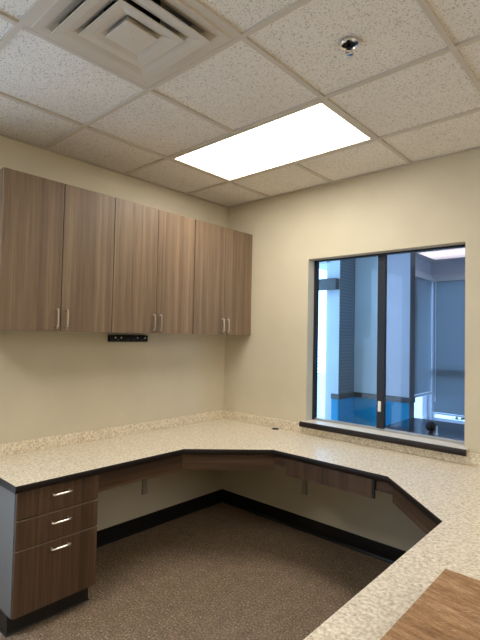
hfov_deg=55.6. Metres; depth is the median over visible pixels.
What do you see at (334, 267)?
wall
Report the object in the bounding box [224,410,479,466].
backsplash
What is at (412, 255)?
trim
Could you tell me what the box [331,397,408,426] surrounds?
wainscoting
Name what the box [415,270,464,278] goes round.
trim
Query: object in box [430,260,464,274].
wall
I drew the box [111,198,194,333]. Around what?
upper cabinet
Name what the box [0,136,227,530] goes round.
wall
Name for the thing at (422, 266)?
wall
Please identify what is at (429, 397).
trim
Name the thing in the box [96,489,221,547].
baseboard
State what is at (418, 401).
ground
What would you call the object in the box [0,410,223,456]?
backsplash
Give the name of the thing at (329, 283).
window blind
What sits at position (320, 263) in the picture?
window
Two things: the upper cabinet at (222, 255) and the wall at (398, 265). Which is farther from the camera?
the wall at (398, 265)
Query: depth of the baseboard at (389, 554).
3.53 m
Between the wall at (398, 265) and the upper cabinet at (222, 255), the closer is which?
the upper cabinet at (222, 255)
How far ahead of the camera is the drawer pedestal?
2.39 m
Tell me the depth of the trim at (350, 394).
4.89 m
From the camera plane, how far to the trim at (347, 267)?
5.03 m
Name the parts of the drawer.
drawer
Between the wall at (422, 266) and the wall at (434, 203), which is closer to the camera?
the wall at (434, 203)
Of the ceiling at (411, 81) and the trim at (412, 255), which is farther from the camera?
the trim at (412, 255)
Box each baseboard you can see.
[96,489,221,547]
[222,489,406,563]
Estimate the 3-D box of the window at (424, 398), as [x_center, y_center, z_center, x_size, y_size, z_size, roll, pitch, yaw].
[2.377,0.398,6.092,0.060,1.950,0.630,-1,-3,42]
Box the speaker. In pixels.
[425,421,435,432]
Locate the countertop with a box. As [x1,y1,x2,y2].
[0,410,479,639]
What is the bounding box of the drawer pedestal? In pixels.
[0,474,98,637]
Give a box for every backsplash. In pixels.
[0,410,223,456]
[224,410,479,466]
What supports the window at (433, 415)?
in the wall at (452, 267)
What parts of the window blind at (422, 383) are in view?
rail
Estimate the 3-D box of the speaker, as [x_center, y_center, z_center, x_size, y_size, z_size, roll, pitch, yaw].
[1.632,0.915,3.891,0.088,0.099,0.088,-1,-3,42]
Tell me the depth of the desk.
4.10 m
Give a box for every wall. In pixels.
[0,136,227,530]
[222,149,479,550]
[327,260,339,419]
[354,253,409,397]
[415,258,430,274]
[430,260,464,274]
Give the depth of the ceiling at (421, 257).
6.05 m
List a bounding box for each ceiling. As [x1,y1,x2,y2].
[0,0,479,207]
[319,247,464,269]
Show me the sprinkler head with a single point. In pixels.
(346, 44)
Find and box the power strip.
[108,335,147,341]
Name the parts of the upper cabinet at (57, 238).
door, handle, handle, door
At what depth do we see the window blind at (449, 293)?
6.08 m
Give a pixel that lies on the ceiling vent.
(145, 42)
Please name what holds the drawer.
attached to the countertop
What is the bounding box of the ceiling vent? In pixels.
[24,0,236,87]
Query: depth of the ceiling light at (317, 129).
2.87 m
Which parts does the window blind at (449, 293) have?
rail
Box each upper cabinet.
[0,167,114,331]
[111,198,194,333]
[192,220,252,334]
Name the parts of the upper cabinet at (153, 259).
door, handle, door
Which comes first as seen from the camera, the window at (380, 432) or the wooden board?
the wooden board
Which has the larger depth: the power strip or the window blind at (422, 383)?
the window blind at (422, 383)
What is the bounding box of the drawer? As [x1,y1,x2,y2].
[286,458,375,498]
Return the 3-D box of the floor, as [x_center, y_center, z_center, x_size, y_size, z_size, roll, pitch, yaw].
[-0.810,1.625,1.347,3.200,0.100,5.140,-1,-3,42]
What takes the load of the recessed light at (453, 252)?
in the ceiling at (421, 257)
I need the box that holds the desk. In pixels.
[386,417,464,440]
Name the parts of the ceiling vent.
plate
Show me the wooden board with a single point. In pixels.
(449, 608)
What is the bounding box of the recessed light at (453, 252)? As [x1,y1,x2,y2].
[417,247,464,259]
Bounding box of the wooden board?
[380,569,479,639]
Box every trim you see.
[331,392,414,402]
[338,259,354,393]
[409,252,414,417]
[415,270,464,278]
[427,282,432,419]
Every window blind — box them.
[317,278,339,415]
[414,273,433,397]
[433,277,464,417]
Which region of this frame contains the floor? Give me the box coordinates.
[0,502,390,639]
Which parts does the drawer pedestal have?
drawer, drawer, drawer, handle, handle, handle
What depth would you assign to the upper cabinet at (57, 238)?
2.72 m
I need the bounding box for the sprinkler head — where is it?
[339,37,358,57]
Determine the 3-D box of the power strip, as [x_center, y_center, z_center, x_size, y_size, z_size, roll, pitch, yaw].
[-0.850,0.140,3.468,0.036,0.052,0.344,-1,-3,42]
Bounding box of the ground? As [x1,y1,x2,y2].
[317,373,464,420]
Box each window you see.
[299,244,467,456]
[319,261,329,418]
[419,395,426,418]
[432,281,464,423]
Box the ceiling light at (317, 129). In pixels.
[171,101,374,181]

